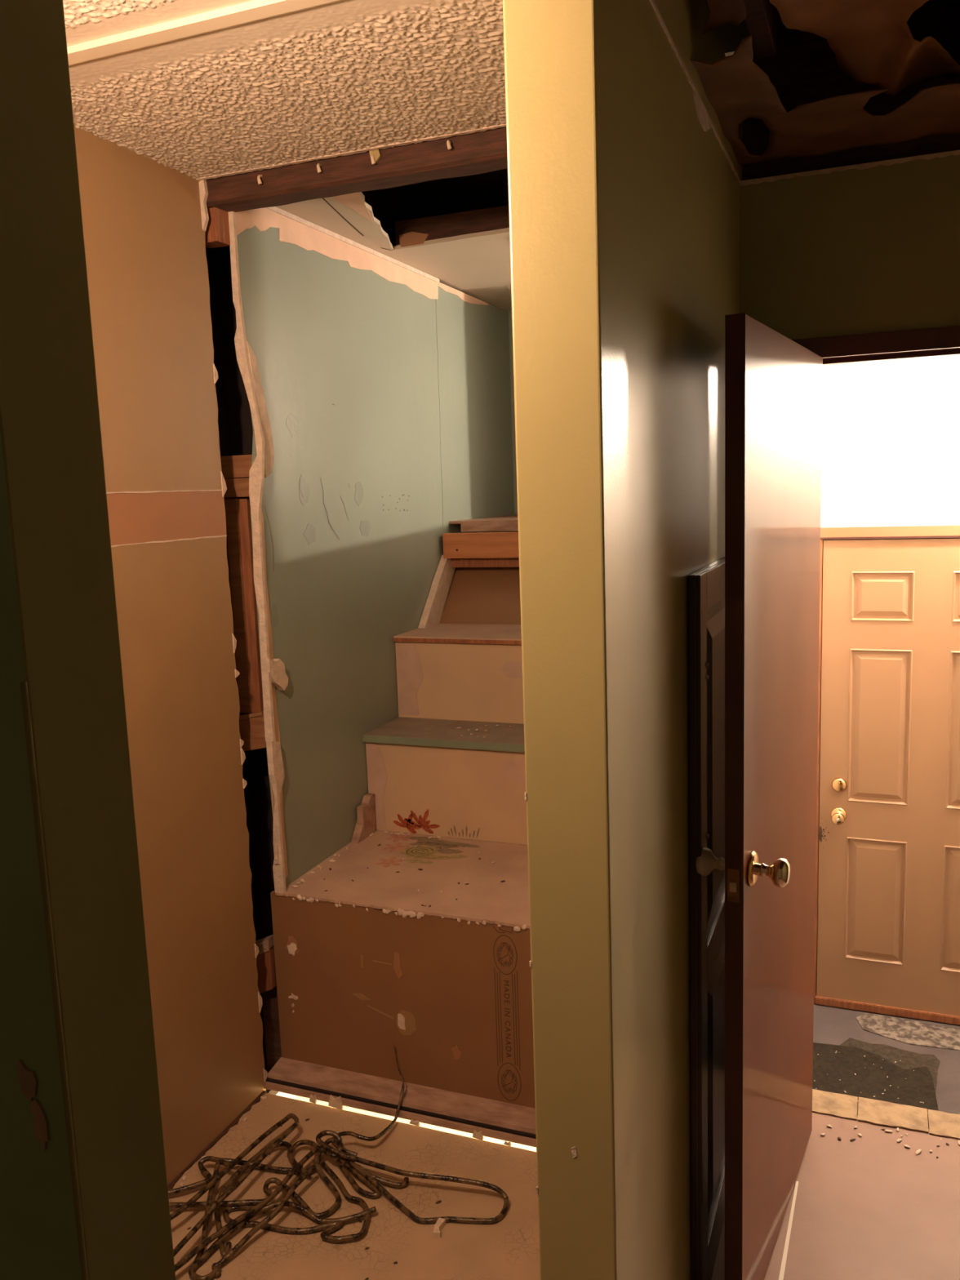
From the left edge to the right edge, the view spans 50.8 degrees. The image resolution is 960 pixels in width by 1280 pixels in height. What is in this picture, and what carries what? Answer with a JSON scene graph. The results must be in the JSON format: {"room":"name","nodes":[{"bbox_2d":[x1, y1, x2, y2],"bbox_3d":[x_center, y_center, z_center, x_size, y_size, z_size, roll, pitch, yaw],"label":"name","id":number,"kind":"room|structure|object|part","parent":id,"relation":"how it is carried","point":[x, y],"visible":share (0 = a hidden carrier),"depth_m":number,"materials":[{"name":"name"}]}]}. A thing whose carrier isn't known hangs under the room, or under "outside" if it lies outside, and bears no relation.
{"room":"hallway","nodes":[
{"label":"hallway","id":0,"kind":"room"},
{"bbox_2d":[0,0,175,1279],"bbox_3d":[-1.249,0.263,1.282,1.946,2.720,0.119,1,9,22],"label":"wall","id":1,"kind":"structure","parent":0,"point":[84,1189],"depth_m":0.89,"materials":[{"name":"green paint"}]},
{"bbox_2d":[74,125,279,1185],"bbox_3d":[-1.009,0.097,2.242,0.200,2.810,2.150,1,9,22],"label":"wall","id":2,"kind":"structure","parent":0,"point":[147,269],"depth_m":2.60,"materials":[{"name":"beige paint"}]},
{"bbox_3d":[-1.036,-0.674,1.902,0.013,0.799,1.736,1,9,22],"label":"wall panel","id":3,"kind":"part","parent":2,"relation":"part of","materials":[{"name":"beige paint"}]},
{"bbox_3d":[-1.020,-0.218,1.970,0.013,0.123,1.735,1,9,22],"label":"wall panel","id":4,"kind":"part","parent":2,"relation":"part of","materials":[{"name":"wood"}]},
{"bbox_3d":[-0.988,0.655,2.101,0.013,1.645,1.739,1,9,22],"label":"wall panel","id":5,"kind":"part","parent":2,"relation":"part of","materials":[{"name":"beige paint"}]},
{"bbox_2d":[66,0,342,66],"bbox_3d":[-0.433,-1.069,1.740,1.210,0.012,0.047,1,9,22],"label":"trim","id":6,"kind":"structure","parent":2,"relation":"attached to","point":[255,10],"depth_m":1.76,"materials":[{"name":"beige paint"}]},
{"bbox_2d":[167,1090,266,1189],"bbox_3d":[-0.876,1.437,2.391,0.016,0.006,1.320,1,9,22],"label":"trim","id":7,"kind":"structure","parent":2,"relation":"attached to","point":[235,1122],"depth_m":2.78,"materials":[{"name":"brown wood"}]},
{"bbox_2d":[62,0,506,181],"bbox_3d":[-0.565,-1.062,1.650,1.430,0.018,1.734,1,9,22],"label":"ceiling","id":8,"kind":"structure","parent":0,"point":[344,77],"depth_m":2.02,"materials":[{"name":"paint"}]},
{"bbox_2d":[227,206,519,893],"bbox_3d":[-0.207,-0.104,3.893,0.068,2.566,2.210,1,9,22],"label":"wall","id":9,"kind":"structure","parent":0,"point":[378,388],"depth_m":3.31,"materials":[{"name":"teal paint"}]},
{"bbox_2d":[199,180,208,231],"bbox_3d":[-0.720,-1.133,2.638,0.022,0.125,0.012,1,9,22],"label":"trim","id":10,"kind":"structure","parent":9,"relation":"attached to","point":[203,192],"depth_m":2.63,"materials":[{"name":"paint"}]},
{"bbox_2d":[204,207,230,248],"bbox_3d":[-0.717,-1.111,2.708,0.068,0.100,0.060,1,9,22],"label":"wood block","id":11,"kind":"object","parent":9,"relation":"attached to","point":[217,232],"depth_m":2.69,"materials":[{"name":"brown wood"}]},
{"bbox_2d":[239,711,266,751],"bbox_3d":[-0.692,0.274,3.013,0.170,0.141,0.054,1,9,22],"label":"wood block","id":12,"kind":"object","parent":9,"relation":"attached to","point":[251,726],"depth_m":2.98,"materials":[{"name":"brown wood"}]},
{"bbox_2d":[224,497,263,713],"bbox_3d":[-0.700,-0.099,2.992,0.095,0.635,0.047,1,9,22],"label":"stud","id":13,"kind":"object","parent":12,"relation":"on","point":[239,547],"visible":0.73,"depth_m":2.97,"materials":[{"name":"brown wood"}]},
{"bbox_2d":[223,477,249,497],"bbox_3d":[-0.713,-0.439,2.925,0.165,0.053,0.040,1,9,22],"label":"wood block","id":14,"kind":"object","parent":13,"relation":"on","point":[236,487],"depth_m":2.90,"materials":[{"name":"brown wood"}]},
{"bbox_2d":[220,454,252,478],"bbox_3d":[-0.709,-0.499,2.918,0.175,0.063,0.040,1,9,22],"label":"wood block","id":15,"kind":"object","parent":14,"relation":"on","point":[232,466],"depth_m":2.89,"materials":[{"name":"brown wood"}]},
{"bbox_2d":[276,168,511,310],"bbox_3d":[0.152,-1.486,3.509,1.440,0.254,2.240,1,9,22],"label":"ceiling","id":16,"kind":"structure","parent":0,"point":[476,264],"depth_m":3.57,"materials":[{"name":"paint"}]},
{"bbox_2d":[275,1092,536,1151],"bbox_3d":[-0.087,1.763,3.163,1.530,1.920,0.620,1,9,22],"label":"light strip","id":17,"kind":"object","parent":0,"point":[281,1094],"depth_m":3.53,"materials":[{"name":"paint"}]},
{"bbox_2d":[506,309,518,531],"bbox_3d":[0.710,-0.767,4.622,1.210,1.600,0.040,1,9,22],"label":"wall","id":18,"kind":"structure","parent":0,"point":[510,326],"depth_m":4.77,"materials":[{"name":"teal paint"}]},
{"bbox_2d":[168,1093,959,1279],"bbox_3d":[0.284,1.590,1.207,3.090,0.030,3.550,1,9,22],"label":"floor","id":19,"kind":"structure","parent":0,"point":[508,1248],"depth_m":2.47,"materials":[{"name":"beige concrete"}]},
{"bbox_2d":[192,1159,233,1263],"bbox_3d":[-0.665,1.395,2.475,0.050,0.043,0.330,-2,8,2],"label":"electrical cable","id":20,"kind":"object","parent":19,"relation":"on","point":[221,1162],"visible":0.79,"depth_m":2.49,"materials":[{"name":"black rubber"}]},
{"bbox_2d":[169,1113,299,1257],"bbox_3d":[-0.643,1.358,2.553,0.109,0.013,0.568,2,9,23],"label":"electrical cable","id":21,"kind":"object","parent":19,"relation":"on","point":[294,1117],"visible":0.94,"depth_m":2.55,"materials":[{"name":"black rubber"}]},
{"bbox_2d":[168,1139,322,1195],"bbox_3d":[-0.613,1.371,2.638,0.402,0.037,0.118,-4,9,-12],"label":"electrical cable","id":22,"kind":"object","parent":19,"relation":"on","point":[307,1142],"visible":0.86,"depth_m":2.64,"materials":[{"name":"black rubber"}]},
{"bbox_2d":[168,1137,343,1217],"bbox_3d":[-0.529,1.380,2.508,0.451,0.054,0.223,-6,9,-26],"label":"electrical cable","id":23,"kind":"object","parent":19,"relation":"on","point":[271,1180],"visible":0.92,"depth_m":2.51,"materials":[{"name":"black rubber"}]},
{"bbox_2d":[213,1141,311,1257],"bbox_3d":[-0.573,1.392,2.545,0.181,0.024,0.380,3,10,30],"label":"electrical cable","id":24,"kind":"object","parent":19,"relation":"on","point":[224,1251],"visible":0.8,"depth_m":2.60,"materials":[{"name":"black rubber"}]},
{"bbox_2d":[211,1164,315,1278],"bbox_3d":[-0.510,1.394,2.436,0.041,0.050,0.357,3,10,33],"label":"electrical cable","id":25,"kind":"object","parent":19,"relation":"on","point":[312,1168],"visible":1,"depth_m":2.41,"materials":[{"name":"black rubber"}]},
{"bbox_2d":[188,1200,376,1279],"bbox_3d":[-0.481,1.404,2.425,0.444,0.029,0.150,-6,9,-27],"label":"electrical cable","id":26,"kind":"object","parent":19,"relation":"on","point":[192,1273],"visible":0.96,"depth_m":2.44,"materials":[{"name":"black rubber"}]},
{"bbox_2d":[222,1161,369,1242],"bbox_3d":[-0.435,1.405,2.457,0.300,0.018,0.295,-8,10,-35],"label":"electrical cable","id":27,"kind":"object","parent":19,"relation":"on","point":[330,1227],"visible":0.93,"depth_m":2.43,"materials":[{"name":"black rubber"}]},
{"bbox_2d":[309,1093,316,1103],"bbox_3d":[-0.485,1.330,2.934,0.020,0.024,0.008,1,9,22],"label":"fragment","id":28,"kind":"object","parent":19,"relation":"on","point":[312,1099],"visible":1,"depth_m":2.93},
{"bbox_2d":[328,1094,343,1109],"bbox_3d":[-0.415,1.326,2.905,0.045,0.036,0.008,1,9,22],"label":"fragment","id":29,"kind":"object","parent":19,"relation":"on","point":[336,1103],"visible":1,"depth_m":2.90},
{"bbox_2d":[174,1129,509,1271],"bbox_3d":[-0.357,1.366,2.524,0.816,0.072,0.382,-4,9,-13],"label":"electrical cable","id":30,"kind":"object","parent":19,"relation":"on","point":[330,1151],"visible":0.98,"depth_m":2.51,"materials":[{"name":"black rubber"}]},
{"bbox_2d":[335,1159,381,1198],"bbox_3d":[-0.318,1.375,2.582,0.172,0.029,0.041,6,12,44],"label":"electrical cable","id":31,"kind":"object","parent":19,"relation":"on","point":[343,1167],"visible":1,"depth_m":2.57,"materials":[{"name":"black rubber"}]},
{"bbox_2d":[331,1045,404,1155],"bbox_3d":[-0.283,1.271,2.777,0.091,0.160,0.298,3,10,32],"label":"electrical cable","id":32,"kind":"object","parent":19,"relation":"on","point":[391,1124],"visible":0.94,"depth_m":2.71,"materials":[{"name":"black rubber"}]},
{"bbox_2d":[357,1164,408,1187],"bbox_3d":[-0.254,1.372,2.586,0.147,0.028,0.035,1,9,17],"label":"electrical cable","id":33,"kind":"object","parent":19,"relation":"on","point":[384,1181],"visible":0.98,"depth_m":2.57,"materials":[{"name":"black rubber"}]},
{"bbox_2d":[263,1057,536,1147],"bbox_3d":[-0.061,1.315,2.821,1.210,0.046,0.096,1,9,22],"label":"plate","id":34,"kind":"object","parent":19,"relation":"on","point":[500,1120],"visible":0.62,"depth_m":2.86,"materials":[{"name":"brown wood"}]},
{"bbox_2d":[262,985,281,1066],"bbox_3d":[-0.634,1.197,3.159,0.070,0.280,0.040,1,9,22],"label":"stud","id":35,"kind":"object","parent":34,"relation":"on","point":[269,997],"visible":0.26,"depth_m":3.14,"materials":[{"name":"brown wood"}]},
{"bbox_2d":[255,934,276,993],"bbox_3d":[-0.689,1.009,3.106,0.140,0.230,0.050,1,9,22],"label":"stud","id":36,"kind":"object","parent":35,"relation":"attached to","point":[265,959],"depth_m":3.07,"materials":[{"name":"brown wood"}]},
{"bbox_2d":[270,514,535,1108],"bbox_3d":[0.327,0.354,3.745,1.206,1.577,2.187,1,9,22],"label":"staircase","id":37,"kind":"structure","parent":34,"relation":"on","point":[364,970],"depth_m":3.04,"materials":[{"name":"wood"}]},
{"bbox_2d":[284,936,298,957],"bbox_3d":[-0.560,0.912,3.006,0.050,0.067,0.002,1,9,22],"label":"paint patch","id":38,"kind":"object","parent":37,"relation":"attached to","point":[291,943],"depth_m":3.00,"materials":[{"name":"paint"}]},
{"bbox_2d":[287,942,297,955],"bbox_3d":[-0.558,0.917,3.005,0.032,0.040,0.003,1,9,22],"label":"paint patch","id":39,"kind":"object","parent":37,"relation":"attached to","point":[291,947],"depth_m":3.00,"materials":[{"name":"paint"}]},
{"bbox_2d":[288,993,297,999],"bbox_3d":[-0.560,1.068,3.031,0.034,0.018,0.002,1,9,22],"label":"paint patch","id":40,"kind":"object","parent":37,"relation":"attached to","point":[291,996],"depth_m":3.03,"materials":[{"name":"paint"}]},
{"bbox_2d":[375,856,404,867],"bbox_3d":[-0.287,0.704,3.207,0.088,0.001,0.092,1,9,22],"label":"print","id":41,"kind":"object","parent":37,"relation":"on","point":[380,861],"depth_m":3.21},
{"bbox_2d":[382,842,409,852],"bbox_3d":[-0.278,0.684,3.336,0.087,0.001,0.092,1,9,22],"label":"print","id":42,"kind":"object","parent":37,"relation":"on","point":[386,846],"depth_m":3.34},
{"bbox_2d":[393,951,403,978],"bbox_3d":[-0.233,0.926,2.877,0.028,0.080,0.003,1,9,22],"label":"paint patch","id":43,"kind":"object","parent":37,"relation":"attached to","point":[397,956],"depth_m":2.88,"materials":[{"name":"paint"}]},
{"bbox_2d":[386,832,413,842],"bbox_3d":[-0.273,0.670,3.430,0.086,0.001,0.092,1,9,22],"label":"print","id":44,"kind":"object","parent":37,"relation":"on","point":[392,837],"depth_m":3.42},
{"bbox_2d":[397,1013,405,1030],"bbox_3d":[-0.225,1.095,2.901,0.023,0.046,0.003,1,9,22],"label":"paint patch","id":45,"kind":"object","parent":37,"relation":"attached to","point":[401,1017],"depth_m":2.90,"materials":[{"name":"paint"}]},
{"bbox_2d":[395,1009,416,1035],"bbox_3d":[-0.212,1.098,2.897,0.063,0.078,0.001,1,9,22],"label":"paint patch","id":46,"kind":"object","parent":37,"relation":"attached to","point":[406,1020],"depth_m":2.90,"materials":[{"name":"beige paint"}]},
{"bbox_2d":[393,813,421,833],"bbox_3d":[-0.249,0.626,3.467,0.107,0.073,0.001,1,9,22],"label":"print","id":47,"kind":"object","parent":37,"relation":"attached to","point":[410,823],"depth_m":3.47,"materials":[{"name":"red paint"}]},
{"bbox_2d":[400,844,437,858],"bbox_3d":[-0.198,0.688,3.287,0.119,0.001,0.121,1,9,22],"label":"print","id":48,"kind":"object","parent":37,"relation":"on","point":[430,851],"depth_m":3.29},
{"bbox_2d":[404,858,435,863],"bbox_3d":[-0.194,0.701,3.201,0.114,0.001,0.040,1,9,22],"label":"print","id":49,"kind":"object","parent":37,"relation":"on","point":[422,861],"depth_m":3.20},
{"bbox_2d":[404,836,439,839],"bbox_3d":[-0.194,0.669,3.414,0.130,0.001,0.040,1,9,22],"label":"print","id":50,"kind":"object","parent":37,"relation":"on","point":[412,837],"depth_m":3.41},
{"bbox_2d":[406,808,439,833],"bbox_3d":[-0.196,0.615,3.444,0.128,0.086,0.001,1,9,22],"label":"print","id":51,"kind":"object","parent":37,"relation":"attached to","point":[418,820],"depth_m":3.44,"materials":[{"name":"red paint"}]},
{"bbox_2d":[406,841,462,858],"bbox_3d":[-0.150,0.685,3.293,0.172,0.001,0.138,1,9,22],"label":"print","id":52,"kind":"object","parent":37,"relation":"on","point":[424,850],"depth_m":3.29},
{"bbox_2d":[410,839,462,848],"bbox_3d":[-0.145,0.677,3.352,0.181,0.001,0.087,1,9,22],"label":"print","id":53,"kind":"object","parent":37,"relation":"on","point":[442,846],"depth_m":3.36},
{"bbox_2d":[423,854,452,859],"bbox_3d":[-0.137,0.694,3.232,0.099,0.001,0.041,1,9,22],"label":"print","id":54,"kind":"object","parent":37,"relation":"on","point":[429,856],"depth_m":3.23},
{"bbox_2d":[436,848,462,853],"bbox_3d":[-0.102,0.685,3.283,0.101,0.001,0.047,1,9,22],"label":"print","id":55,"kind":"object","parent":37,"relation":"on","point":[446,851],"depth_m":3.28},
{"bbox_2d":[450,853,467,858],"bbox_3d":[-0.067,0.692,3.230,0.058,0.001,0.038,1,9,22],"label":"print","id":56,"kind":"object","parent":37,"relation":"on","point":[456,856],"depth_m":3.23},
{"bbox_2d":[448,824,479,838],"bbox_3d":[-0.055,0.642,3.392,0.117,0.041,0.001,1,9,22],"label":"print","id":57,"kind":"object","parent":37,"relation":"attached to","point":[458,831],"depth_m":3.39,"materials":[{"name":"grey paint"}]},
{"bbox_2d":[457,842,480,847],"bbox_3d":[-0.061,0.676,3.341,0.145,0.001,0.032,1,9,22],"label":"print","id":58,"kind":"object","parent":37,"relation":"on","point":[463,844],"depth_m":3.33},
{"bbox_3d":[0.405,-0.191,3.869,1.176,0.238,0.260,1,9,22],"label":"sloping panel","id":59,"kind":"part","parent":37,"relation":"part of","materials":[{"name":"wood"}]},
{"bbox_2d":[408,1119,420,1126],"bbox_3d":[-0.182,1.343,2.815,0.030,0.012,0.008,1,9,22],"label":"fragment","id":60,"kind":"object","parent":19,"relation":"on","point":[413,1122],"visible":1,"depth_m":2.81,"materials":[{"name":"beige cardboard"}]},
{"bbox_2d":[433,1217,445,1237],"bbox_3d":[-0.098,1.403,2.413,0.021,0.014,0.050,0,9,15],"label":"fragment","id":61,"kind":"object","parent":19,"relation":"on","point":[440,1224],"visible":1,"depth_m":2.41,"materials":[{"name":"beige"}]},
{"bbox_2d":[472,1129,484,1140],"bbox_3d":[-0.006,1.342,2.745,0.030,0.022,0.008,1,9,22],"label":"fragment","id":62,"kind":"object","parent":19,"relation":"on","point":[479,1135],"visible":1,"depth_m":2.74,"materials":[{"name":"beige cardboard"}]},
{"bbox_2d":[503,1141,511,1146],"bbox_3d":[0.073,1.351,2.714,0.020,0.008,0.008,1,9,22],"label":"fragment","id":63,"kind":"object","parent":19,"relation":"on","point":[508,1144],"visible":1,"depth_m":2.71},
{"bbox_2d":[915,1149,921,1155],"bbox_3d":[1.139,1.331,2.630,0.023,0.006,0.010,-7,10,-32],"label":"crumb","id":64,"kind":"object","parent":19,"relation":"on","point":[917,1152],"visible":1,"depth_m":2.63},
{"bbox_2d":[502,0,742,1279],"bbox_3d":[0.717,0.265,2.914,0.125,3.260,3.201,1,9,22],"label":"wall","id":65,"kind":"structure","parent":0,"point":[624,178],"depth_m":1.46,"materials":[{"name":"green paint"}]},
{"bbox_2d":[204,127,507,212],"bbox_3d":[-0.150,-1.176,2.457,1.215,0.096,0.122,1,9,22],"label":"header beam","id":66,"kind":"structure","parent":65,"relation":"attached to","point":[481,152],"depth_m":2.49,"materials":[{"name":"brown wood"}]},
{"bbox_2d":[395,204,509,247],"bbox_3d":[0.231,-1.375,3.265,1.110,0.088,0.053,1,9,22],"label":"joist","id":67,"kind":"object","parent":65,"relation":"attached to","point":[411,232],"visible":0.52,"depth_m":3.38,"materials":[{"name":"brown wood"}]},
{"bbox_2d":[688,556,724,1279],"bbox_3d":[0.551,0.604,2.312,0.028,1.567,0.660,1,9,22],"label":"door","id":68,"kind":"structure","parent":65,"relation":"in","point":[706,585],"depth_m":2.09,"materials":[{"name":"black paint"}]},
{"bbox_3d":[0.530,-0.132,2.201,0.009,0.077,0.510,1,9,22],"label":"rail","id":69,"kind":"part","parent":68,"relation":"part of","materials":[{"name":"black paint"}]},
{"bbox_3d":[0.543,0.249,2.257,0.007,0.685,0.500,1,9,22],"label":"raised panel","id":70,"kind":"part","parent":68,"relation":"part of","materials":[{"name":"black paint"}]},
{"bbox_3d":[0.569,0.969,2.364,0.007,0.590,0.500,1,9,22],"label":"raised panel","id":71,"kind":"part","parent":68,"relation":"part of","materials":[{"name":"black paint"}]},
{"bbox_3d":[0.557,0.632,2.314,0.009,0.080,0.510,1,9,22],"label":"rail","id":72,"kind":"part","parent":68,"relation":"part of","materials":[{"name":"black paint"}]},
{"bbox_3d":[0.581,1.322,2.416,0.009,0.115,0.510,1,9,22],"label":"rail","id":73,"kind":"part","parent":68,"relation":"part of","materials":[{"name":"black paint"}]},
{"bbox_2d":[695,312,822,1279],"bbox_3d":[0.660,0.376,2.240,0.180,2.018,0.791,2,10,28],"label":"door","id":74,"kind":"structure","parent":65,"relation":"in","point":[774,384],"depth_m":2.05,"materials":[{"name":"red wood"}]},
{"bbox_3d":[0.456,0.437,1.984,0.064,0.057,0.057,2,10,28],"label":"knob","id":75,"kind":"part","parent":74,"relation":"part of","materials":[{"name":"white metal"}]},
{"bbox_3d":[0.477,0.463,1.905,0.022,0.065,0.002,2,10,28],"label":"latch plate","id":76,"kind":"part","parent":74,"relation":"part of","materials":[{"name":"gold metal"}]},
{"bbox_3d":[0.558,0.442,1.930,0.064,0.057,0.057,2,10,28],"label":"knob","id":77,"kind":"part","parent":74,"relation":"part of","materials":[{"name":"gold metal"}]},
{"bbox_2d":[778,1181,798,1279],"bbox_3d":[0.638,1.420,2.165,0.014,0.002,0.821,2,9,23],"label":"trim","id":78,"kind":"structure","parent":65,"relation":"attached to","point":[789,1226],"depth_m":2.35,"materials":[{"name":"beige paint"}]},
{"bbox_2d":[689,35,959,164],"bbox_3d":[0.760,-1.084,1.976,0.711,0.015,0.785,1,9,22],"label":"ceiling","id":79,"kind":"structure","parent":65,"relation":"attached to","point":[738,90],"depth_m":2.13,"materials":[{"name":"brown wood"}]},
{"bbox_2d":[704,0,959,53],"bbox_3d":[0.960,-1.277,1.075,1.860,0.030,2.460,1,9,22],"label":"ceiling","id":80,"kind":"structure","parent":0,"point":[730,36],"depth_m":2.40,"materials":[{"name":"brown wood"}]},
{"bbox_2d":[743,0,777,58],"bbox_3d":[0.401,-1.219,1.602,0.040,0.200,1.000,1,9,22],"label":"joist","id":81,"kind":"object","parent":80,"relation":"attached to","point":[761,15],"visible":0.93,"depth_m":1.95,"materials":[{"name":"brown wood"}]},
{"bbox_2d":[702,0,746,34],"bbox_3d":[0.420,-1.107,1.748,0.078,0.035,0.262,0,9,16],"label":"kraft paper","id":82,"kind":"object","parent":81,"relation":"hanging from","point":[722,12],"visible":1,"depth_m":1.81,"materials":[{"name":"brown paper"}]},
{"bbox_2d":[768,0,959,98],"bbox_3d":[0.724,-1.139,1.867,0.268,0.081,0.664,3,10,29],"label":"kraft paper","id":83,"kind":"object","parent":81,"relation":"hanging from","point":[872,42],"visible":1,"depth_m":1.97,"materials":[{"name":"brown paper"}]},
{"bbox_2d":[739,3,959,339],"bbox_3d":[1.768,-0.030,2.228,2.350,2.810,0.103,1,9,22],"label":"wall","id":84,"kind":"structure","parent":0,"point":[865,239],"depth_m":2.39,"materials":[{"name":"green paint"}]},
{"bbox_3d":[1.775,0.136,2.254,2.350,2.475,0.100,1,9,22],"label":"wall panel","id":85,"kind":"part","parent":84,"relation":"part of","materials":[{"name":"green paint"}]},
{"bbox_3d":[1.740,-1.257,2.069,2.340,0.335,0.050,1,9,22],"label":"plate","id":86,"kind":"part","parent":84,"relation":"part of","materials":[{"name":"brown wood"}]},
{"bbox_2d":[791,325,959,365],"bbox_3d":[1.227,0.299,2.497,0.980,2.078,0.124,1,9,22],"label":"door frame","id":87,"kind":"structure","parent":84,"relation":"attached to","point":[944,341],"depth_m":2.40,"materials":[{"name":"wood"}]},
{"bbox_2d":[813,991,959,1114],"bbox_3d":[1.646,1.742,3.573,1.190,0.040,1.750,1,9,22],"label":"floor","id":88,"kind":"structure","parent":0,"point":[831,1025],"depth_m":4.14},
{"bbox_2d":[812,1037,939,1112],"bbox_3d":[1.370,1.714,3.668,0.585,0.008,1.030,1,9,22],"label":"doormat","id":89,"kind":"object","parent":88,"relation":"on","point":[870,1080],"visible":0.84,"depth_m":3.90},
{"bbox_2d":[812,1088,959,1139],"bbox_3d":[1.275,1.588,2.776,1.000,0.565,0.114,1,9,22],"label":"threshold","id":90,"kind":"object","parent":88,"relation":"on","point":[880,1113],"visible":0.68,"depth_m":2.79,"materials":[{"name":"beige tile"}]},
{"bbox_2d":[855,1013,959,1050],"bbox_3d":[1.892,1.626,4.148,0.660,0.004,0.200,1,9,22],"label":"rug","id":91,"kind":"object","parent":88,"relation":"on","point":[903,1030],"visible":1,"depth_m":4.19,"materials":[{"name":"beige fabric"}]},
{"bbox_2d":[820,355,959,527],"bbox_3d":[1.839,0.115,4.130,1.310,3.080,0.100,1,9,22],"label":"wall","id":92,"kind":"structure","parent":0,"point":[891,450],"depth_m":4.01,"materials":[{"name":"paint"}]},
{"bbox_2d":[813,524,959,1004],"bbox_3d":[1.845,0.596,4.157,0.874,2.122,0.050,1,9,22],"label":"door frame","id":93,"kind":"structure","parent":92,"relation":"attached to","point":[950,531],"depth_m":4.12,"materials":[{"name":"brown wood"}]},
{"bbox_3d":[1.847,0.617,4.162,0.874,2.078,0.046,1,9,22],"label":"frame","id":94,"kind":"part","parent":93,"relation":"part of","materials":[{"name":"brown wood"}]},
{"bbox_3d":[1.805,-0.432,3.994,0.874,0.040,0.016,1,9,22],"label":"head casing","id":95,"kind":"part","parent":93,"relation":"part of","materials":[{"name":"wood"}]},
{"bbox_2d":[814,537,959,1025],"bbox_3d":[1.833,0.628,4.134,0.862,2.075,0.119,1,9,22],"label":"door","id":96,"kind":"structure","parent":92,"relation":"in","point":[888,938],"depth_m":4.20,"materials":[{"name":"beige paint"}]},
{"bbox_3d":[1.510,0.747,4.261,0.066,0.066,0.069,1,9,22],"label":"knob","id":97,"kind":"part","parent":96,"relation":"part of","materials":[{"name":"gold metal"}]},
{"bbox_3d":[1.677,1.107,4.294,0.239,0.546,0.012,1,9,22],"label":"raised panel","id":98,"kind":"part","parent":96,"relation":"part of","materials":[{"name":"beige paint"}]},
{"bbox_3d":[1.651,0.360,4.183,0.239,0.653,0.012,1,9,22],"label":"raised panel","id":99,"kind":"part","parent":96,"relation":"part of","materials":[{"name":"beige paint"}]},
{"bbox_3d":[1.632,-0.177,4.103,0.239,0.204,0.012,1,9,22],"label":"raised panel","id":100,"kind":"part","parent":96,"relation":"part of","materials":[{"name":"beige paint"}]},
{"bbox_3d":[2.028,1.115,4.155,0.239,0.546,0.012,1,9,22],"label":"raised panel","id":101,"kind":"part","parent":96,"relation":"part of","materials":[{"name":"beige paint"}]},
{"bbox_3d":[2.001,0.369,4.044,0.239,0.653,0.012,1,9,22],"label":"raised panel","id":102,"kind":"part","parent":96,"relation":"part of","materials":[{"name":"beige paint"}]},
{"bbox_3d":[1.982,-0.169,3.965,0.239,0.204,0.012,1,9,22],"label":"raised panel","id":103,"kind":"part","parent":96,"relation":"part of","materials":[{"name":"beige paint"}]}
]}

